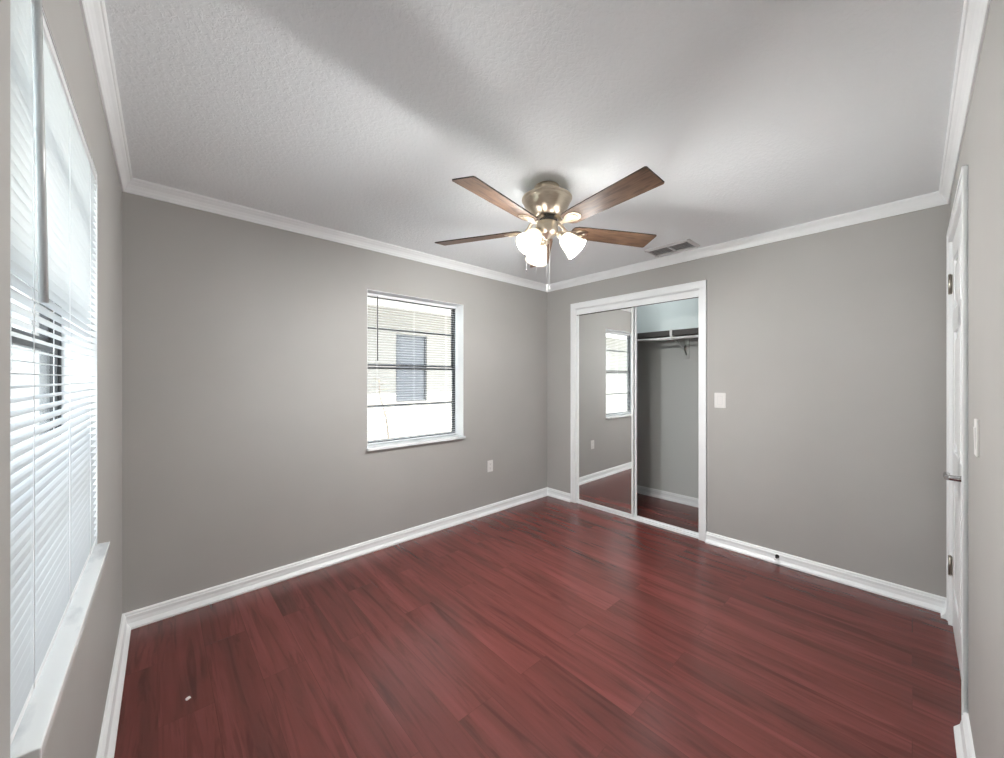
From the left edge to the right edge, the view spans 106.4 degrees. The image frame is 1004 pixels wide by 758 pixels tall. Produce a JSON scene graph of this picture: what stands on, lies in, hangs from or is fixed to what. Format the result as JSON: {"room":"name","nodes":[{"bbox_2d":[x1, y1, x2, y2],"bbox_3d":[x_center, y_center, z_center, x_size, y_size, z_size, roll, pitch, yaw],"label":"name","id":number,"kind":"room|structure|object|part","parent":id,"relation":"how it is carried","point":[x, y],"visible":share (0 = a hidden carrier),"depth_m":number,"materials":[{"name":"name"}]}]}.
{"room":"empty bedroom","nodes":[
{"label":"empty bedroom","id":0,"kind":"room"},
{"bbox_2d":[0,0,121,757],"bbox_3d":[-1.045,0.135,0.758,0.200,2.440,3.235,0,0,-42],"label":"wall","id":1,"kind":"structure","parent":0,"point":[75,731],"depth_m":1.16,"materials":[{"name":"beige paint"}]},
{"bbox_2d":[10,299,109,757],"bbox_3d":[-1.093,-0.057,0.890,0.155,1.288,0.983,0,0,-42],"label":"window","id":2,"kind":"structure","parent":1,"relation":"in","point":[30,739],"depth_m":0.83,"materials":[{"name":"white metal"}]},
{"bbox_3d":[-1.141,-0.398,0.847,0.016,0.581,0.953,0,0,-42],"label":"sash","id":3,"kind":"part","parent":2,"relation":"part of","materials":[{"name":"brown metal"}]},
{"bbox_3d":[-1.127,0.228,0.859,0.016,0.654,0.953,0,0,-42],"label":"sash","id":4,"kind":"part","parent":2,"relation":"part of","materials":[{"name":"brown metal"}]},
{"bbox_2d":[10,0,96,745],"bbox_3d":[-1.064,-0.068,0.919,0.042,1.254,0.966,0,0,-42],"label":"window blind","id":5,"kind":"object","parent":2,"relation":"attached to","point":[53,176],"visible":0.95,"depth_m":0.74,"materials":[{"name":"white plastic"}]},
{"bbox_3d":[-0.850,-0.062,0.650,0.001,1.226,0.001,0,0,-42],"label":"ladder cord","id":6,"kind":"part","parent":5,"relation":"part of","materials":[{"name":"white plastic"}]},
{"bbox_3d":[-0.831,-0.062,0.667,0.001,1.226,0.001,0,0,-42],"label":"ladder cord","id":7,"kind":"part","parent":5,"relation":"part of","materials":[{"name":"white fabric"}]},
{"bbox_3d":[-1.070,0.554,0.914,0.024,0.010,0.962,0,0,-42],"label":"rail","id":8,"kind":"part","parent":5,"relation":"part of","materials":[{"name":"white plastic"}]},
{"bbox_3d":[-1.078,-0.062,0.903,0.001,1.226,0.001,0,0,-42],"label":"ladder cord","id":9,"kind":"part","parent":5,"relation":"part of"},
{"bbox_3d":[-1.286,-0.062,1.173,0.001,1.226,0.001,0,0,-42],"label":"ladder cord","id":10,"kind":"part","parent":5,"relation":"part of","materials":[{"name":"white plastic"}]},
{"bbox_3d":[-1.093,0.576,0.890,0.155,0.022,0.983,0,0,-42],"label":"sill","id":11,"kind":"part","parent":2,"relation":"part of","materials":[{"name":"white stone"}]},
{"bbox_2d":[42,7,96,544],"bbox_3d":[-1.087,-0.068,0.895,0.080,1.268,0.977,0,0,-42],"label":"window reveal","id":12,"kind":"structure","parent":1,"relation":"in","point":[65,362],"depth_m":1.26,"materials":[{"name":"white paint"}]},
{"bbox_2d":[79,0,132,190],"bbox_3d":[-1.029,-1.048,0.921,0.042,0.075,3.015,0,0,-42],"label":"crown molding","id":13,"kind":"structure","parent":1,"relation":"attached to","point":[94,15],"depth_m":1.30,"materials":[{"name":"white wood"}]},
{"bbox_2d":[96,614,130,757],"bbox_3d":[-1.031,1.312,0.919,0.038,0.085,3.015,0,0,-42],"label":"baseboard","id":14,"kind":"structure","parent":1,"relation":"attached to","point":[108,735],"depth_m":1.54,"materials":[{"name":"white wood"}]},
{"bbox_2d":[122,192,546,613],"bbox_3d":[-0.570,0.135,3.521,4.601,2.440,0.200,0,0,-42],"label":"wall","id":15,"kind":"structure","parent":0,"point":[245,453],"depth_m":2.50,"materials":[{"name":"beige paint"}]},
{"bbox_2d":[122,178,547,291],"bbox_3d":[-0.746,-1.048,3.195,3.501,0.075,0.042,0,0,-42],"label":"crown molding","id":16,"kind":"structure","parent":15,"relation":"attached to","point":[136,186],"depth_m":2.60,"materials":[{"name":"white wood"}]},
{"bbox_2d":[123,487,547,629],"bbox_3d":[-0.748,1.312,3.197,3.501,0.085,0.036,0,0,-42],"label":"baseboard","id":17,"kind":"structure","parent":15,"relation":"attached to","point":[153,613],"depth_m":2.60,"materials":[{"name":"white wood"}]},
{"bbox_2d":[367,289,462,435],"bbox_3d":[-0.755,-0.079,3.304,0.937,1.246,0.130,0,0,-42],"label":"window reveal","id":18,"kind":"structure","parent":15,"relation":"in","point":[459,311],"depth_m":3.60,"materials":[{"name":"white paint"}]},
{"bbox_2d":[367,296,465,450],"bbox_3d":[-0.768,-0.068,3.318,0.943,1.266,0.228,0,0,-42],"label":"window","id":19,"kind":"structure","parent":15,"relation":"in","point":[380,446],"depth_m":3.37,"materials":[{"name":"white metal"}]},
{"bbox_3d":[-0.821,-0.398,3.376,0.913,0.581,0.016,0,0,-42],"label":"sash","id":20,"kind":"part","parent":19,"relation":"part of","materials":[{"name":"brown metal"}]},
{"bbox_3d":[-0.808,0.217,3.362,0.913,0.632,0.016,0,0,-42],"label":"sash","id":21,"kind":"part","parent":19,"relation":"part of","materials":[{"name":"brown metal"}]},
{"bbox_2d":[367,293,456,444],"bbox_3d":[-0.779,-0.079,3.327,0.915,1.232,0.041,0,0,-42],"label":"window blind","id":22,"kind":"object","parent":19,"relation":"attached to","point":[368,294],"visible":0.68,"depth_m":3.29,"materials":[{"name":"white plastic"}]},
{"bbox_3d":[-0.783,0.532,3.332,0.911,0.010,0.024,0,0,-42],"label":"rail","id":23,"kind":"part","parent":22,"relation":"part of","materials":[{"name":"white plastic"}]},
{"bbox_3d":[-0.768,0.554,3.318,0.943,0.022,0.228,0,0,-42],"label":"sill","id":24,"kind":"part","parent":19,"relation":"part of","materials":[{"name":"white stone"}]},
{"bbox_2d":[487,460,492,471],"bbox_3d":[-0.119,0.883,3.793,0.072,0.116,0.008,0,0,-42],"label":"wall outlet","id":25,"kind":"object","parent":15,"relation":"attached to","point":[490,462],"visible":1,"depth_m":3.79,"materials":[{"name":"white plastic"}]},
{"bbox_2d":[104,0,963,283],"bbox_3d":[0.600,-1.160,2.380,5.100,0.150,3.700,0,0,-42],"label":"ceiling","id":26,"kind":"structure","parent":0,"point":[356,117],"depth_m":1.49,"materials":[{"name":"white paint"}]},
{"bbox_2d":[435,166,663,291],"bbox_3d":[0.254,-0.782,2.092,1.328,0.605,1.324,0,0,-42],"label":"ceiling fan","id":27,"kind":"object","parent":26,"relation":"hanging from","point":[547,202],"visible":1,"depth_m":2.03,"materials":[{"name":"brown wood"}]},
{"bbox_3d":[-0.140,-0.846,2.269,0.536,0.006,0.136,0,12,20],"label":"blade","id":28,"kind":"part","parent":27,"relation":"part of","materials":[{"name":"brown wood"}]},
{"bbox_3d":[-0.003,-0.846,1.796,0.136,0.006,0.536,15,9,37],"label":"blade","id":29,"kind":"part","parent":27,"relation":"part of","materials":[{"name":"brown wood"}]},
{"bbox_3d":[0.163,-0.756,2.033,0.136,0.112,0.136,0,-44,44],"label":"lamp shade","id":30,"kind":"part","parent":27,"relation":"part of","materials":[{"name":"white glass"}]},
{"bbox_3d":[0.172,-0.769,2.042,0.050,0.074,0.050,0,-44,44],"label":"bulb","id":31,"kind":"part","parent":27,"relation":"part of","materials":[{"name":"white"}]},
{"bbox_3d":[0.218,-0.756,2.252,0.136,0.112,0.136,0,44,-16],"label":"lamp shade","id":32,"kind":"part","parent":27,"relation":"part of","materials":[{"name":"white glass"}]},
{"bbox_3d":[0.267,-0.846,2.544,0.136,0.006,0.536,-12,0,2],"label":"blade","id":33,"kind":"part","parent":27,"relation":"part of","materials":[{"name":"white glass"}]},
{"bbox_3d":[0.272,-0.670,2.156,0.003,0.283,0.003,0,0,-42],"label":"pull chain","id":34,"kind":"part","parent":27,"relation":"part of","materials":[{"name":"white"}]},
{"bbox_3d":[0.380,-0.756,2.095,0.136,0.112,0.136,-45,-10,10],"label":"lamp shade","id":35,"kind":"part","parent":27,"relation":"part of","materials":[{"name":"white glass"}]},
{"bbox_3d":[0.488,-0.846,1.780,0.136,0.006,0.536,15,-8,-33],"label":"blade","id":36,"kind":"part","parent":27,"relation":"part of","materials":[{"name":"brown wood"}]},
{"bbox_3d":[0.655,-0.846,2.242,0.536,0.006,0.136,0,-12,-16],"label":"blade","id":37,"kind":"part","parent":27,"relation":"part of","materials":[{"name":"brown wood"}]},
{"bbox_2d":[644,239,699,256],"bbox_3d":[1.410,-1.079,3.124,0.224,0.012,0.370,0,0,-42],"label":"ceiling vent","id":38,"kind":"object","parent":26,"relation":"in","point":[688,243],"visible":1,"depth_m":3.11,"materials":[{"name":"white metal"}]},
{"bbox_2d":[114,493,960,757],"bbox_3d":[0.600,1.405,2.380,5.100,0.100,3.700,0,0,-42],"label":"floor","id":39,"kind":"structure","parent":0,"point":[544,627],"depth_m":1.84,"materials":[{"name":"red wood"}]},
{"bbox_2d":[637,298,698,498],"bbox_3d":[1.907,0.135,4.235,0.100,2.440,1.800,0,0,-43],"label":"wall","id":40,"kind":"structure","parent":0,"point":[667,383],"depth_m":4.22,"materials":[{"name":"grey paint"}]},
{"bbox_2d":[637,485,698,507],"bbox_3d":[1.857,1.312,4.189,0.037,0.085,1.800,0,0,-43],"label":"baseboard","id":41,"kind":"structure","parent":40,"relation":"attached to","point":[691,501],"depth_m":4.18,"materials":[{"name":"white wood"}]},
{"bbox_2d":[670,329,688,358],"bbox_3d":[1.851,-0.356,3.931,0.396,0.282,0.060,0,0,-43],"label":"shelf bracket","id":42,"kind":"object","parent":40,"relation":"attached to","point":[685,347],"visible":0.97,"depth_m":4.05,"materials":[{"name":"white metal"}]},
{"bbox_2d":[637,328,698,338],"bbox_3d":[1.736,-0.467,4.077,0.364,0.053,1.798,0,0,-43],"label":"closet shelf","id":43,"kind":"object","parent":42,"relation":"on","point":[691,331],"visible":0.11,"depth_m":3.89,"materials":[{"name":"grey wood"}]},
{"bbox_3d":[1.995,-0.340,4.064,0.004,0.250,0.060,0,0,-43],"label":"wall plate","id":44,"kind":"part","parent":42,"relation":"part of","materials":[{"name":"grey paint"}]},
{"bbox_2d":[547,204,949,596],"bbox_3d":[1.600,0.135,3.320,0.116,2.440,3.028,0,0,-43],"label":"wall","id":45,"kind":"structure","parent":0,"point":[826,350],"depth_m":2.58,"materials":[{"name":"beige paint"}]},
{"bbox_2d":[576,290,698,538],"bbox_3d":[1.272,0.301,3.667,0.100,2.108,1.257,0,0,-43],"label":"door track","id":46,"kind":"object","parent":45,"relation":"attached to","point":[695,293],"visible":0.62,"depth_m":3.52,"materials":[{"name":"white metal"}]},
{"bbox_2d":[577,307,633,516],"bbox_3d":[1.051,0.305,3.870,0.021,2.060,0.651,0,0,-43],"label":"mirror door","id":47,"kind":"structure","parent":46,"relation":"attached to","point":[605,340],"depth_m":3.85,"materials":[{"name":"white metal"}]},
{"bbox_3d":[1.050,1.324,3.869,0.018,0.022,0.615,0,0,-43],"label":"rail","id":48,"kind":"part","parent":47,"relation":"part of","materials":[{"name":"white metal"}]},
{"bbox_2d":[634,307,636,515],"bbox_3d":[1.085,0.305,3.884,0.020,2.060,0.653,0,0,-43],"label":"mirror door","id":49,"kind":"structure","parent":46,"relation":"in","point":[635,308],"depth_m":3.64,"materials":[{"name":"white metal"}]},
{"bbox_2d":[634,307,634,513],"bbox_3d":[1.082,0.305,3.881,0.005,2.016,0.617,0,0,-43],"label":"mirror","id":50,"kind":"object","parent":49,"relation":"on","point":[634,307],"depth_m":3.65,"materials":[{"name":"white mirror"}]},
{"bbox_2d":[570,280,706,541],"bbox_3d":[1.269,0.268,3.664,0.133,2.174,1.383,0,0,-43],"label":"door frame","id":51,"kind":"structure","parent":45,"relation":"attached to","point":[701,286],"depth_m":3.32,"materials":[{"name":"white wood"}]},
{"bbox_2d":[714,393,725,407],"bbox_3d":[1.768,0.177,3.046,0.009,0.124,0.084,0,0,-43],"label":"light switch","id":52,"kind":"object","parent":45,"relation":"attached to","point":[719,398],"visible":1,"depth_m":3.04,"materials":[{"name":"white plastic"}]},
{"bbox_2d":[547,487,945,612],"bbox_3d":[1.544,1.312,3.268,0.038,0.085,3.028,0,0,-43],"label":"baseboard","id":53,"kind":"structure","parent":45,"relation":"attached to","point":[926,600],"depth_m":2.54,"materials":[{"name":"white wood"}]},
{"bbox_2d":[547,191,949,291],"bbox_3d":[1.542,-1.048,3.266,0.043,0.075,3.028,0,0,-43],"label":"crown molding","id":54,"kind":"structure","parent":45,"relation":"attached to","point":[934,199],"depth_m":2.74,"materials":[{"name":"white wood"}]},
{"bbox_2d":[950,0,1003,757],"bbox_3d":[1.286,0.135,0.906,3.860,2.440,0.116,0,0,-42],"label":"wall","id":55,"kind":"structure","parent":0,"point":[982,148],"depth_m":1.07,"materials":[{"name":"beige paint"}]},
{"bbox_2d":[943,165,967,719],"bbox_3d":[2.160,0.271,1.742,1.002,2.168,0.172,0,0,-42],"label":"door","id":56,"kind":"structure","parent":55,"relation":"in","point":[956,474],"depth_m":1.74,"materials":[{"name":"white wood"}]},
{"bbox_3d":[1.873,0.407,1.557,0.135,0.062,0.060,0,0,-42],"label":"lever handle","id":57,"kind":"part","parent":56,"relation":"part of","materials":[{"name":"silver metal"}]},
{"bbox_2d":[940,602,975,757],"bbox_3d":[1.276,1.312,0.999,3.510,0.085,0.037,0,0,-42],"label":"baseboard","id":58,"kind":"structure","parent":55,"relation":"attached to","point":[964,745],"depth_m":1.37,"materials":[{"name":"white wood"}]},
{"bbox_2d":[939,0,990,203],"bbox_3d":[1.274,-1.048,1.001,3.510,0.075,0.042,0,0,-42],"label":"crown molding","id":59,"kind":"structure","parent":55,"relation":"attached to","point":[975,12],"depth_m":1.32,"materials":[{"name":"white wood"}]},
{"bbox_2d":[973,419,978,456],"bbox_3d":[1.528,0.190,1.211,0.070,0.118,0.009,0,0,-42],"label":"light switch","id":60,"kind":"object","parent":55,"relation":"attached to","point":[976,421],"visible":1,"depth_m":1.19,"materials":[{"name":"white plastic"}]},
{"label":"outside","id":61,"kind":"structure","parent":0,"visible":0},
{"bbox_3d":[-0.858,1.655,4.638,23.000,0.300,20.000,0,0,-42],"label":"ground","id":62,"kind":"structure","parent":61,"visible":0},
{"bbox_2d":[372,378,396,438],"bbox_3d":[-1.528,0.745,4.855,0.362,1.524,0.253,0,0,-42],"label":"sapling","id":63,"kind":"object","parent":62,"relation":"on","point":[375,378],"visible":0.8,"depth_m":4.86,"materials":[{"name":"brown"}]},
{"bbox_2d":[367,298,450,440],"bbox_3d":[-3.316,-0.695,7.323,14.600,4.400,4.720,0,0,-42],"label":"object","id":64,"kind":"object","parent":62,"relation":"on","point":[438,376],"visible":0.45,"depth_m":6.64,"materials":[{"name":"grey paint"}]},
{"bbox_3d":[-1.634,-0.185,6.707,0.570,1.140,0.010,0,0,-42],"label":"pane","id":65,"kind":"part","parent":64,"relation":"part of","materials":[{"name":"blue glass"}]},
{"bbox_3d":[0.991,0.135,4.682,0.840,2.440,0.100,0,0,-43],"label":"wall","id":66,"kind":"structure","parent":0,"visible":0},
{"bbox_2d":[637,335,698,341],"bbox_3d":[1.597,-0.409,3.949,0.025,0.025,1.798,0,0,-43],"label":"closet rod","id":67,"kind":"object","parent":66,"relation":"attached to","point":[691,336],"visible":0.32,"depth_m":3.83,"materials":[{"name":"white metal"}]}
]}

